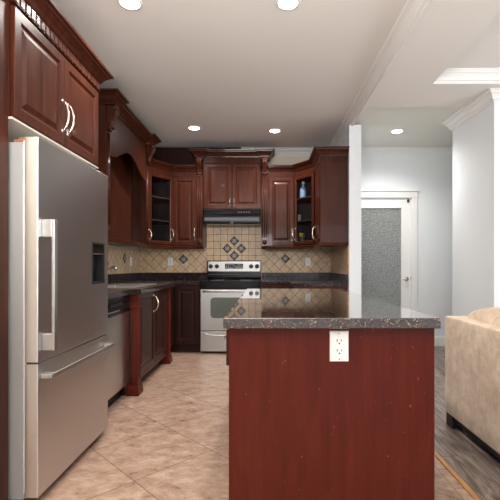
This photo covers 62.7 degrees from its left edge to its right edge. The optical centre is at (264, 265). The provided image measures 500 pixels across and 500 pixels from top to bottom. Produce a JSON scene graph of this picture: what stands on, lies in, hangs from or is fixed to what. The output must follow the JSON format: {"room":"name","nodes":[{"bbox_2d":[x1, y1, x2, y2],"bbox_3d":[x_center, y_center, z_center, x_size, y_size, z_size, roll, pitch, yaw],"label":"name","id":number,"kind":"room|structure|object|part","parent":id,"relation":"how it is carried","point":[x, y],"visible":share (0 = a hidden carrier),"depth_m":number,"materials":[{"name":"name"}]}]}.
{"room":"kitchen","nodes":[
{"label":"kitchen","id":0,"kind":"room"},
{"bbox_2d":[108,245,138,249],"bbox_3d":[-1.850,-0.370,1.480,0.120,2.950,8.960,0,0,0],"label":"wall","id":1,"kind":"structure","parent":0,"point":[124,247],"depth_m":5.34,"materials":[{"name":"beige paint"}]},
{"bbox_2d":[8,0,113,168],"bbox_3d":[-1.430,-1.005,2.389,0.716,0.670,1.049,0,0,0],"label":"upper cabinet","id":2,"kind":"object","parent":1,"relation":"attached to","point":[55,78],"visible":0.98,"depth_m":2.19,"materials":[{"name":"brown wood"}]},
{"bbox_3d":[-1.154,-0.939,2.110,0.020,0.508,0.471,0,0,0],"label":"door","id":3,"kind":"part","parent":2,"relation":"part of","materials":[{"name":"brown wood"}]},
{"bbox_3d":[-1.469,-0.675,2.347,0.638,0.010,0.966,0,0,0],"label":"panel","id":4,"kind":"part","parent":2,"relation":"part of","materials":[{"name":"beige wood"}]},
{"bbox_3d":[-1.125,-0.850,2.317,0.044,0.191,0.021,0,0,0],"label":"handle","id":5,"kind":"part","parent":2,"relation":"part of","materials":[{"name":"silver metal"}]},
{"bbox_3d":[-1.426,-1.296,2.389,0.708,0.088,1.049,0,0,0],"label":"crown moulding","id":6,"kind":"part","parent":2,"relation":"part of","materials":[{"name":"brown wood"}]},
{"bbox_3d":[-1.125,-0.850,2.377,0.044,0.191,0.021,0,0,0],"label":"handle","id":7,"kind":"part","parent":2,"relation":"part of","materials":[{"name":"silver metal"}]},
{"bbox_3d":[-1.154,-0.939,2.583,0.020,0.508,0.469,0,0,0],"label":"door","id":8,"kind":"part","parent":2,"relation":"part of","materials":[{"name":"brown wood"}]},
{"bbox_2d":[108,247,139,273],"bbox_3d":[-1.776,-0.063,4.295,0.026,0.316,3.089,0,0,0],"label":"tile backsplash","id":9,"kind":"structure","parent":1,"relation":"attached to","point":[118,257],"depth_m":5.16,"materials":[{"name":"beige tile"}]},
{"bbox_2d":[96,88,161,246],"bbox_3d":[-1.534,-0.885,4.320,0.508,1.320,1.511,0,0,0],"label":"upper cabinet","id":10,"kind":"object","parent":1,"relation":"attached to","point":[126,147],"visible":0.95,"depth_m":4.42,"materials":[{"name":"brown wood"}]},
{"bbox_3d":[-1.600,-0.863,3.670,0.360,1.185,0.020,0,0,0],"label":"panel","id":11,"kind":"part","parent":10,"relation":"part of","materials":[{"name":"brown wood"}]},
{"bbox_3d":[-1.440,-0.247,4.320,0.040,0.045,1.320,0,0,0],"label":"light rail","id":12,"kind":"part","parent":10,"relation":"part of","materials":[{"name":"brown wood"}]},
{"bbox_3d":[-1.530,-1.494,4.320,0.500,0.101,1.511,0,0,0],"label":"crown moulding","id":13,"kind":"part","parent":10,"relation":"part of","materials":[{"name":"brown wood"}]},
{"bbox_3d":[-1.610,-0.863,4.970,0.340,1.185,0.020,0,0,0],"label":"panel","id":14,"kind":"part","parent":10,"relation":"part of","materials":[{"name":"brown wood"}]},
{"bbox_2d":[136,157,173,248],"bbox_3d":[-1.484,-0.782,5.412,0.607,1.115,0.853,0,0,0],"label":"upper cabinet","id":15,"kind":"object","parent":1,"relation":"attached to","point":[160,179],"visible":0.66,"depth_m":5.47,"materials":[{"name":"brown wood"}]},
{"bbox_3d":[-1.464,-0.735,5.080,0.020,0.910,0.160,0,0,0],"label":"door","id":16,"kind":"part","parent":15,"relation":"part of","materials":[{"name":"brown wood"}]},
{"bbox_3d":[-1.397,-0.247,5.263,0.111,0.045,0.578,0,0,24],"label":"light rail","id":17,"kind":"part","parent":15,"relation":"part of","materials":[{"name":"brown wood"}]},
{"bbox_3d":[-1.519,-1.225,5.412,0.538,0.060,0.853,0,0,0],"label":"panel","id":18,"kind":"part","parent":15,"relation":"part of","materials":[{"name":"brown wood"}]},
{"bbox_2d":[152,195,168,203],"bbox_3d":[-1.519,-0.893,5.412,0.538,0.016,0.853,0,0,0],"label":"shelf","id":19,"kind":"object","parent":15,"relation":"attached to","point":[155,199],"depth_m":5.54,"materials":[{"name":"brown wood"}]},
{"bbox_2d":[152,219,168,224],"bbox_3d":[-1.519,-0.593,5.412,0.538,0.016,0.853,0,0,0],"label":"shelf","id":20,"kind":"object","parent":15,"relation":"attached to","point":[154,221],"depth_m":5.51,"materials":[{"name":"brown wood"}]},
{"bbox_3d":[-1.518,-0.745,5.412,0.537,0.900,0.849,0,0,0],"label":"panel","id":21,"kind":"part","parent":15,"relation":"part of","materials":[{"name":"brown"}]},
{"bbox_3d":[-1.353,-0.735,5.334,0.020,0.910,0.408,0,0,33],"label":"door","id":22,"kind":"part","parent":15,"relation":"part of","materials":[{"name":"brown wood"}]},
{"bbox_3d":[-1.374,-1.296,5.251,0.180,0.088,0.584,0,0,24],"label":"crown moulding","id":23,"kind":"part","parent":15,"relation":"part of","materials":[{"name":"brown wood"}]},
{"bbox_2d":[139,156,309,288],"bbox_3d":[-0.422,-0.370,5.900,2.735,2.950,0.120,0,0,0],"label":"wall","id":24,"kind":"structure","parent":0,"point":[276,160],"depth_m":5.84,"materials":[{"name":"beige paint"}]},
{"bbox_2d":[172,165,206,248],"bbox_3d":[-1.038,-0.782,5.633,0.425,1.115,0.411,0,0,0],"label":"upper cabinet","id":25,"kind":"object","parent":24,"relation":"attached to","point":[190,232],"visible":1,"depth_m":5.49,"materials":[{"name":"brown wood"}]},
{"bbox_3d":[-1.080,-0.735,5.499,0.310,0.910,0.020,0,0,0],"label":"door","id":26,"kind":"part","parent":25,"relation":"part of","materials":[{"name":"brown wood"}]},
{"bbox_3d":[-1.085,-1.296,5.484,0.330,0.088,0.113,0,0,0],"label":"crown moulding","id":27,"kind":"part","parent":25,"relation":"part of","materials":[{"name":"brown wood"}]},
{"bbox_3d":[-1.038,-0.247,5.510,0.425,0.045,0.040,0,0,0],"label":"light rail","id":28,"kind":"part","parent":25,"relation":"part of","materials":[{"name":"brown wood"}]},
{"bbox_2d":[188,148,274,210],"bbox_3d":[-0.440,-1.153,5.610,1.146,0.785,0.456,0,0,0],"label":"upper cabinet","id":29,"kind":"object","parent":24,"relation":"attached to","point":[231,177],"visible":0.98,"depth_m":5.49,"materials":[{"name":"brown wood"}]},
{"bbox_3d":[-0.631,-1.069,5.499,0.374,0.603,0.020,0,0,0],"label":"door","id":30,"kind":"part","parent":29,"relation":"part of","materials":[{"name":"brown wood"}]},
{"bbox_3d":[-0.440,-1.501,5.586,1.146,0.088,0.408,0,0,0],"label":"crown moulding","id":31,"kind":"part","parent":29,"relation":"part of","materials":[{"name":"brown wood"}]},
{"bbox_2d":[203,209,260,226],"bbox_3d":[-0.440,-0.659,5.626,0.756,0.198,0.408,0,0,0],"label":"range hood","id":32,"kind":"object","parent":29,"relation":"attached to","point":[211,217],"visible":1,"depth_m":5.47,"materials":[{"name":"black metal"}]},
{"bbox_3d":[-0.251,-1.069,5.499,0.374,0.603,0.020,0,0,0],"label":"door","id":33,"kind":"part","parent":29,"relation":"part of","materials":[{"name":"brown wood"}]},
{"bbox_2d":[140,227,330,277],"bbox_3d":[-0.422,-0.190,5.830,2.715,0.730,0.017,0,0,0],"label":"tile backsplash","id":34,"kind":"structure","parent":24,"relation":"attached to","point":[223,243],"depth_m":5.83,"materials":[{"name":"beige tile"}]},
{"bbox_2d":[168,258,172,265],"bbox_3d":[-1.345,-0.060,5.826,0.072,0.117,0.008,0,0,0],"label":"wall outlet","id":35,"kind":"object","parent":34,"relation":"attached to","point":[170,260],"visible":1,"depth_m":5.82,"materials":[{"name":"white plastic"}]},
{"bbox_2d":[305,258,309,265],"bbox_3d":[0.610,-0.060,5.826,0.072,0.117,0.008,0,0,0],"label":"wall outlet","id":36,"kind":"object","parent":34,"relation":"attached to","point":[307,260],"visible":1,"depth_m":5.82,"materials":[{"name":"white plastic"}]},
{"bbox_2d":[261,165,294,248],"bbox_3d":[0.175,-0.782,5.633,0.450,1.115,0.411,0,0,0],"label":"upper cabinet","id":37,"kind":"object","parent":24,"relation":"attached to","point":[277,188],"visible":0.99,"depth_m":5.49,"materials":[{"name":"brown wood"}]},
{"bbox_3d":[0.175,-0.247,5.510,0.450,0.045,0.040,0,0,0],"label":"light rail","id":38,"kind":"part","parent":37,"relation":"part of","materials":[{"name":"brown wood"}]},
{"bbox_3d":[0.223,-1.296,5.484,0.355,0.088,0.113,0,0,0],"label":"crown moulding","id":39,"kind":"part","parent":37,"relation":"part of","materials":[{"name":"brown wood"}]},
{"bbox_3d":[0.217,-0.735,5.499,0.335,0.910,0.020,0,0,0],"label":"door","id":40,"kind":"part","parent":37,"relation":"part of","materials":[{"name":"brown wood"}]},
{"bbox_2d":[53,0,406,147],"bbox_3d":[-0.403,-1.735,1.420,2.775,0.150,8.840,0,0,0],"label":"ceiling","id":41,"kind":"structure","parent":0,"point":[237,71],"depth_m":3.31,"materials":[{"name":"white paint"}]},
{"bbox_2d":[117,0,142,10],"bbox_3d":[-0.850,-1.655,2.580,0.159,0.011,0.159,0,0,0],"label":"recessed light","id":42,"kind":"object","parent":41,"relation":"in","point":[133,5],"visible":1,"depth_m":2.59,"materials":[{"name":"white paint"}]},
{"bbox_2d":[187,125,200,129],"bbox_3d":[-0.850,-1.655,4.920,0.159,0.011,0.159,0,0,0],"label":"recessed light","id":43,"kind":"object","parent":41,"relation":"in","point":[192,127],"visible":1,"depth_m":4.89,"materials":[{"name":"white paint"}]},
{"bbox_2d":[152,147,240,164],"bbox_3d":[-1.018,-1.504,5.725,1.365,0.297,0.030,0,0,0],"label":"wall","id":44,"kind":"structure","parent":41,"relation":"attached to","point":[171,155],"depth_m":5.71,"materials":[{"name":"brown paint"}]},
{"bbox_2d":[268,128,280,132],"bbox_3d":[0.120,-1.655,5.020,0.159,0.011,0.159,0,0,0],"label":"recessed light","id":45,"kind":"object","parent":41,"relation":"in","point":[273,130],"visible":1,"depth_m":4.99,"materials":[{"name":"white paint"}]},
{"bbox_2d":[275,0,300,10],"bbox_3d":[0.145,-1.655,2.580,0.159,0.011,0.159,0,0,0],"label":"recessed light","id":46,"kind":"object","parent":41,"relation":"in","point":[287,5],"visible":1,"depth_m":2.59,"materials":[{"name":"white paint"}]},
{"bbox_2d":[26,346,499,499],"bbox_3d":[1.555,1.145,1.930,6.890,0.080,9.860,0,0,0],"label":"floor","id":47,"kind":"structure","parent":0,"point":[168,441],"depth_m":2.48,"materials":[{"name":"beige tile"}]},
{"bbox_2d":[0,0,7,499],"bbox_3d":[-1.476,-0.275,1.801,0.623,2.760,0.122,0,0,0],"label":"end panel","id":48,"kind":"object","parent":47,"relation":"on","point":[3,3],"visible":1,"depth_m":1.83,"materials":[{"name":"brown wood"}]},
{"bbox_2d":[8,137,114,499],"bbox_3d":[-1.368,0.254,2.288,0.784,1.703,0.834,0,0,0],"label":"refrigerator","id":49,"kind":"object","parent":47,"relation":"on","point":[58,345],"visible":1,"depth_m":1.98,"materials":[{"name":"grey metal"}]},
{"bbox_3d":[-1.006,0.088,1.916,0.060,0.610,0.030,0,0,0],"label":"door handle","id":50,"kind":"part","parent":49,"relation":"part of","materials":[{"name":"silver metal"}]},
{"bbox_3d":[-1.067,0.754,2.288,0.062,0.611,0.834,0,0,0],"label":"freezer drawer","id":51,"kind":"part","parent":49,"relation":"part of","materials":[{"name":"silver metal"}]},
{"bbox_3d":[-1.067,-0.074,2.288,0.062,1.035,0.834,0,0,0],"label":"door","id":52,"kind":"part","parent":49,"relation":"part of","materials":[{"name":"silver metal"}]},
{"bbox_3d":[-1.010,0.511,2.289,0.052,0.020,0.792,0,0,0],"label":"drawer handle","id":53,"kind":"part","parent":49,"relation":"part of","materials":[{"name":"silver metal"}]},
{"bbox_3d":[-1.060,-0.018,2.546,0.050,0.233,0.168,0,0,0],"label":"dispenser panel","id":54,"kind":"part","parent":49,"relation":"part of","materials":[{"name":"black plastic"}]},
{"bbox_3d":[-1.058,-0.018,2.546,0.049,0.253,0.188,0,0,0],"label":"dispenser frame","id":55,"kind":"part","parent":49,"relation":"part of","materials":[{"name":"black plastic"}]},
{"bbox_2d":[107,294,129,406],"bbox_3d":[-1.458,0.670,3.185,0.623,0.862,0.600,0,0,0],"label":"dishwasher","id":56,"kind":"object","parent":47,"relation":"on","point":[118,307],"visible":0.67,"depth_m":3.23,"materials":[{"name":"silver metal"}]},
{"bbox_3d":[-1.162,0.309,3.185,0.030,0.136,0.596,0,0,0],"label":"control panel","id":57,"kind":"part","parent":56,"relation":"part of","materials":[{"name":"black ceramic"}]},
{"bbox_2d":[120,287,172,395],"bbox_3d":[-1.410,0.671,4.105,0.720,0.868,1.262,0,0,0],"label":"base cabinet","id":58,"kind":"object","parent":47,"relation":"on","point":[150,312],"visible":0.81,"depth_m":3.86,"materials":[{"name":"brown wood"}]},
{"bbox_3d":[-1.123,0.631,3.538,0.095,0.788,0.095,0,0,0],"label":"corner post","id":59,"kind":"part","parent":58,"relation":"part of","materials":[{"name":"red wood"}]},
{"bbox_3d":[-1.116,0.610,3.846,0.020,0.720,0.513,0,0,0],"label":"door","id":60,"kind":"part","parent":58,"relation":"part of","materials":[{"name":"red wood"}]},
{"bbox_3d":[-1.118,0.989,4.105,0.018,0.032,1.030,0,0,0],"label":"rail","id":61,"kind":"part","parent":58,"relation":"part of","materials":[{"name":"brown wood"}]},
{"bbox_3d":[-1.080,0.370,4.070,0.059,0.190,0.030,0,0,0],"label":"handle","id":62,"kind":"part","parent":58,"relation":"part of","materials":[{"name":"silver metal"}]},
{"bbox_3d":[-1.116,0.610,4.364,0.020,0.720,0.513,0,0,0],"label":"door","id":63,"kind":"part","parent":58,"relation":"part of","materials":[{"name":"red wood"}]},
{"bbox_3d":[-1.123,0.631,4.673,0.095,0.788,0.095,0,0,0],"label":"corner post","id":64,"kind":"part","parent":58,"relation":"part of","materials":[{"name":"red wood"}]},
{"bbox_2d":[171,285,200,351],"bbox_3d":[-1.296,0.671,5.272,0.948,0.868,1.095,0,0,0],"label":"base cabinet","id":65,"kind":"object","parent":47,"relation":"on","point":[185,300],"visible":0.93,"depth_m":5.18,"materials":[{"name":"brown wood"}]},
{"bbox_2d":[108,273,206,298],"bbox_3d":[-1.300,0.165,4.295,0.957,0.143,3.069,0,0,0],"label":"countertop","id":66,"kind":"structure","parent":65,"relation":"on","point":[162,280],"depth_m":5.17,"materials":[{"name":"stone"}]},
{"bbox_2d":[108,283,155,287],"bbox_3d":[-1.405,0.280,4.050,0.470,0.181,0.780,0,0,0],"label":"sink","id":67,"kind":"object","parent":66,"relation":"in","point":[115,285],"visible":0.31,"depth_m":4.41,"materials":[{"name":"silver metal"}]},
{"bbox_3d":[-0.985,0.618,5.189,0.300,0.735,0.020,0,0,0],"label":"door","id":68,"kind":"part","parent":65,"relation":"part of","materials":[{"name":"brown wood"}]},
{"bbox_2d":[200,261,260,350],"bbox_3d":[-0.434,0.499,5.452,0.762,1.152,0.707,0,0,0],"label":"range","id":69,"kind":"object","parent":47,"relation":"on","point":[226,281],"visible":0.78,"depth_m":5.15,"materials":[{"name":"silver metal"}]},
{"bbox_3d":[-0.434,0.949,5.167,0.756,0.252,0.026,0,0,0],"label":"drawer","id":70,"kind":"part","parent":69,"relation":"part of","materials":[{"name":"silver metal"}]},
{"bbox_3d":[-0.434,0.861,5.144,0.671,0.052,0.030,0,0,0],"label":"drawer handle","id":71,"kind":"part","parent":69,"relation":"part of","materials":[{"name":"silver metal"}]},
{"bbox_3d":[-0.434,0.555,5.165,0.756,0.516,0.030,0,0,0],"label":"oven door","id":72,"kind":"part","parent":69,"relation":"part of","materials":[{"name":"silver metal"}]},
{"bbox_3d":[-0.434,0.317,5.127,0.705,0.031,0.058,0,0,0],"label":"door handle","id":73,"kind":"part","parent":69,"relation":"part of","materials":[{"name":"silver metal"}]},
{"bbox_3d":[-0.434,0.250,5.174,0.762,0.080,0.032,0,0,0],"label":"rail","id":74,"kind":"part","parent":69,"relation":"part of","materials":[{"name":"metal"}]},
{"bbox_2d":[200,279,260,282],"bbox_3d":[-0.434,0.199,5.452,0.762,0.023,0.595,0,0,0],"label":"cooktop","id":75,"kind":"object","parent":69,"relation":"in","point":[208,280],"depth_m":5.16,"materials":[{"name":"black glass"}]},
{"bbox_2d":[262,285,347,289],"bbox_3d":[0.448,0.671,5.245,0.984,0.868,1.150,0,0,0],"label":"base cabinet","id":76,"kind":"object","parent":47,"relation":"on","point":[263,286],"visible":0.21,"depth_m":4.78,"materials":[{"name":"red wood"}]},
{"bbox_3d":[0.133,0.618,5.189,0.335,0.735,0.020,0,0,0],"label":"door","id":77,"kind":"part","parent":76,"relation":"part of","materials":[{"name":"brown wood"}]},
{"bbox_2d":[262,273,346,286],"bbox_3d":[0.445,0.165,5.237,0.978,0.143,1.184,0,0,0],"label":"countertop","id":78,"kind":"structure","parent":76,"relation":"on","point":[292,279],"depth_m":5.51,"materials":[{"name":"stone"}]},
{"bbox_2d":[224,329,434,499],"bbox_3d":[0.234,0.671,2.527,0.837,0.868,1.905,0,0,0],"label":"kitchen island","id":79,"kind":"object","parent":47,"relation":"on","point":[304,424],"visible":0.72,"depth_m":1.57,"materials":[{"name":"brown wood"}]},
{"bbox_3d":[-0.136,0.320,1.835,0.033,0.140,0.462,0,0,0],"label":"drawer","id":80,"kind":"part","parent":79,"relation":"part of","materials":[{"name":"brown wood"}]},
{"bbox_2d":[223,289,440,328],"bbox_3d":[0.251,0.215,2.536,0.818,0.040,1.998,0,0,0],"label":"island countertop","id":81,"kind":"structure","parent":79,"relation":"on","point":[255,308],"depth_m":1.76,"materials":[{"name":"stone"}]},
{"bbox_2d":[330,331,348,360],"bbox_3d":[0.284,0.307,1.571,0.072,0.117,0.008,0,0,0],"label":"island outlet","id":82,"kind":"object","parent":79,"relation":"attached to","point":[339,340],"visible":1,"depth_m":1.57,"materials":[{"name":"white plastic"}]},
{"bbox_2d":[335,337,343,354],"bbox_3d":[0.284,0.307,1.569,0.035,0.068,0.002,0,0,0],"label":"receptacle","id":83,"kind":"object","parent":82,"relation":"attached to","point":[339,341],"depth_m":1.57,"materials":[{"name":"white plastic"}]},
{"bbox_2d":[435,451,480,499],"bbox_3d":[1.001,1.101,0.800,0.026,0.009,7.600,0,0,0],"label":"trim","id":84,"kind":"structure","parent":47,"relation":"on","point":[465,486],"depth_m":2.12,"materials":[{"name":"brown wood"}]},
{"bbox_2d":[445,307,499,458],"bbox_3d":[1.706,0.678,1.817,0.888,0.853,2.135,0,0,0],"label":"sofa","id":85,"kind":"object","parent":47,"relation":"on","point":[472,341],"visible":1,"depth_m":2.48,"materials":[{"name":"beige fabric"}]},
{"bbox_2d":[468,307,499,326],"bbox_3d":[1.496,0.476,2.346,0.349,0.448,1.069,0,0,0],"label":"cushion","id":86,"kind":"object","parent":85,"relation":"on","point":[486,316],"depth_m":2.52,"materials":[{"name":"beige fabric"}]},
{"bbox_2d":[331,125,360,293],"bbox_3d":[1.012,-0.240,5.280,0.135,2.690,1.360,0,0,0],"label":"wall","id":87,"kind":"structure","parent":0,"point":[351,138],"depth_m":4.60,"materials":[{"name":"white paint"}]},
{"bbox_2d":[292,160,332,248],"bbox_3d":[0.638,-0.782,5.490,0.610,1.115,0.697,0,0,0],"label":"upper cabinet","id":88,"kind":"object","parent":87,"relation":"attached to","point":[304,171],"visible":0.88,"depth_m":5.46,"materials":[{"name":"brown wood"}]},
{"bbox_2d":[299,233,304,240],"bbox_3d":[0.498,-0.371,5.530,0.076,0.152,0.083,0,0,0],"label":"jar","id":89,"kind":"object","parent":88,"relation":"on","point":[302,235],"visible":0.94,"depth_m":5.50,"materials":[{"name":"yellow glass"}]},
{"bbox_2d":[300,181,305,197],"bbox_3d":[0.515,-1.021,5.570,0.091,0.238,0.092,0,0,45],"label":"bottle","id":90,"kind":"object","parent":88,"relation":"on","point":[302,189],"visible":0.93,"depth_m":5.53,"materials":[{"name":"blue glass"}]},
{"bbox_3d":[0.494,-1.296,5.334,0.113,0.088,0.395,0,0,-36],"label":"crown moulding","id":91,"kind":"part","parent":88,"relation":"part of","materials":[{"name":"brown wood"}]},
{"bbox_3d":[0.516,-0.247,5.350,0.040,0.045,0.395,0,0,-36],"label":"light rail","id":92,"kind":"part","parent":88,"relation":"part of","materials":[{"name":"brown wood"}]},
{"bbox_3d":[0.671,-1.225,5.514,0.543,0.060,0.648,0,0,0],"label":"panel","id":93,"kind":"part","parent":88,"relation":"part of","materials":[{"name":"brown wood"}]},
{"bbox_2d":[297,196,311,203],"bbox_3d":[0.671,-0.893,5.514,0.543,0.016,0.648,0,0,0],"label":"shelf","id":94,"kind":"object","parent":88,"relation":"attached to","point":[304,200],"depth_m":5.54,"materials":[{"name":"brown wood"}]},
{"bbox_2d":[297,219,311,224],"bbox_3d":[0.671,-0.593,5.514,0.543,0.016,0.648,0,0,0],"label":"shelf","id":95,"kind":"object","parent":88,"relation":"attached to","point":[302,222],"depth_m":5.51,"materials":[{"name":"brown wood"}]},
{"bbox_3d":[0.507,-0.735,5.343,0.020,0.910,0.395,0,0,-36],"label":"door","id":96,"kind":"part","parent":88,"relation":"part of","materials":[{"name":"brown wood"}]},
{"bbox_3d":[0.671,-0.745,5.514,0.540,0.900,0.644,0,0,0],"label":"panel","id":97,"kind":"part","parent":88,"relation":"part of","materials":[{"name":"brown"}]},
{"bbox_2d":[309,146,348,247],"bbox_3d":[0.746,-0.782,4.883,0.394,1.115,0.611,0,0,0],"label":"upper cabinet","id":98,"kind":"object","parent":87,"relation":"attached to","point":[330,163],"visible":1,"depth_m":4.66,"materials":[{"name":"brown wood"}]},
{"bbox_3d":[0.641,-0.735,4.930,0.020,0.910,0.480,0,0,0],"label":"door","id":99,"kind":"part","parent":98,"relation":"part of","materials":[{"name":"brown wood"}]},
{"bbox_3d":[0.746,-1.296,4.883,0.394,0.088,0.611,0,0,0],"label":"crown moulding","id":100,"kind":"part","parent":98,"relation":"part of","materials":[{"name":"brown wood"}]},
{"bbox_3d":[0.777,-0.247,4.914,0.331,0.045,0.548,0,0,0],"label":"light rail","id":101,"kind":"part","parent":98,"relation":"part of","materials":[{"name":"brown wood"}]},
{"bbox_3d":[0.787,-0.757,4.666,0.311,0.995,0.012,0,0,0],"label":"panel","id":102,"kind":"part","parent":98,"relation":"part of","materials":[{"name":"brown wood"}]},
{"bbox_2d":[241,0,431,155],"bbox_3d":[-0.404,-1.613,1.420,2.773,0.095,8.840,0,0,0],"label":"trim","id":103,"kind":"structure","parent":87,"relation":"attached to","point":[412,11],"depth_m":3.30,"materials":[{"name":"white paint"}]},
{"bbox_2d":[331,246,348,273],"bbox_3d":[0.940,-0.063,5.229,0.009,0.316,1.219,0,0,0],"label":"tile backsplash","id":104,"kind":"structure","parent":87,"relation":"attached to","point":[339,257],"depth_m":5.08,"materials":[{"name":"beige tile"}]},
{"bbox_2d":[361,154,452,335],"bbox_3d":[3.040,-0.370,5.720,3.920,2.950,0.120,0,0,0],"label":"wall","id":105,"kind":"structure","parent":0,"point":[431,174],"depth_m":5.66,"materials":[{"name":"white paint"}]},
{"bbox_2d":[361,199,410,308],"bbox_3d":[1.617,0.085,5.662,0.817,2.021,0.096,0,0,0],"label":"door","id":106,"kind":"structure","parent":105,"relation":"in","point":[385,223],"depth_m":5.68,"materials":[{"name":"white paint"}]},
{"bbox_2d":[361,190,419,310],"bbox_3d":[1.613,0.029,5.641,1.015,2.153,0.038,0,0,0],"label":"trim","id":107,"kind":"structure","parent":105,"relation":"attached to","point":[413,194],"depth_m":5.64,"materials":[{"name":"white paint"}]},
{"bbox_2d":[361,147,452,153],"bbox_3d":[3.040,-1.577,5.622,3.920,0.075,0.075,0,0,0],"label":"trim","id":108,"kind":"structure","parent":105,"relation":"attached to","point":[364,150],"depth_m":5.62,"materials":[{"name":"white paint"}]},
{"bbox_2d":[435,336,444,345],"bbox_3d":[3.547,1.035,5.652,2.905,0.140,0.016,0,0,0],"label":"baseboard","id":109,"kind":"structure","parent":105,"relation":"attached to","point":[439,340],"depth_m":5.64,"materials":[{"name":"white paint"}]},
{"bbox_2d":[354,0,499,146],"bbox_3d":[2.993,-1.735,1.330,4.015,0.300,8.660,0,0,0],"label":"ceiling","id":110,"kind":"structure","parent":0,"point":[445,28],"depth_m":3.62,"materials":[{"name":"white paint"}]},
{"bbox_2d":[390,129,403,132],"bbox_3d":[1.580,-1.609,4.900,0.159,0.011,0.159,0,0,0],"label":"recessed light","id":111,"kind":"object","parent":110,"relation":"in","point":[393,130],"visible":1,"depth_m":4.88,"materials":[{"name":"white paint"}]},
{"bbox_2d":[448,11,499,67],"bbox_3d":[3.027,-1.740,0.585,3.145,0.100,5.970,0,0,0],"label":"ceiling","id":112,"kind":"structure","parent":0,"point":[483,51],"depth_m":3.23,"materials":[{"name":"white paint"}]},
{"bbox_2d":[433,18,499,82],"bbox_3d":[3.027,-1.640,0.585,3.145,0.100,5.970,0,0,0],"label":"trim","id":113,"kind":"structure","parent":112,"relation":"attached to","point":[450,75],"depth_m":3.54,"materials":[{"name":"white paint"}]},
{"bbox_2d":[453,102,499,315],"bbox_3d":[3.545,-0.250,4.155,2.910,2.710,0.830,0,0,0],"label":"wall","id":114,"kind":"structure","parent":0,"point":[476,142],"depth_m":4.03,"materials":[{"name":"white paint"}]},
{"bbox_2d":[442,88,499,130],"bbox_3d":[3.502,-1.555,4.155,2.995,0.120,1.000,0,0,0],"label":"trim","id":115,"kind":"structure","parent":114,"relation":"attached to","point":[492,95],"depth_m":4.02,"materials":[{"name":"white paint"}]}
]}

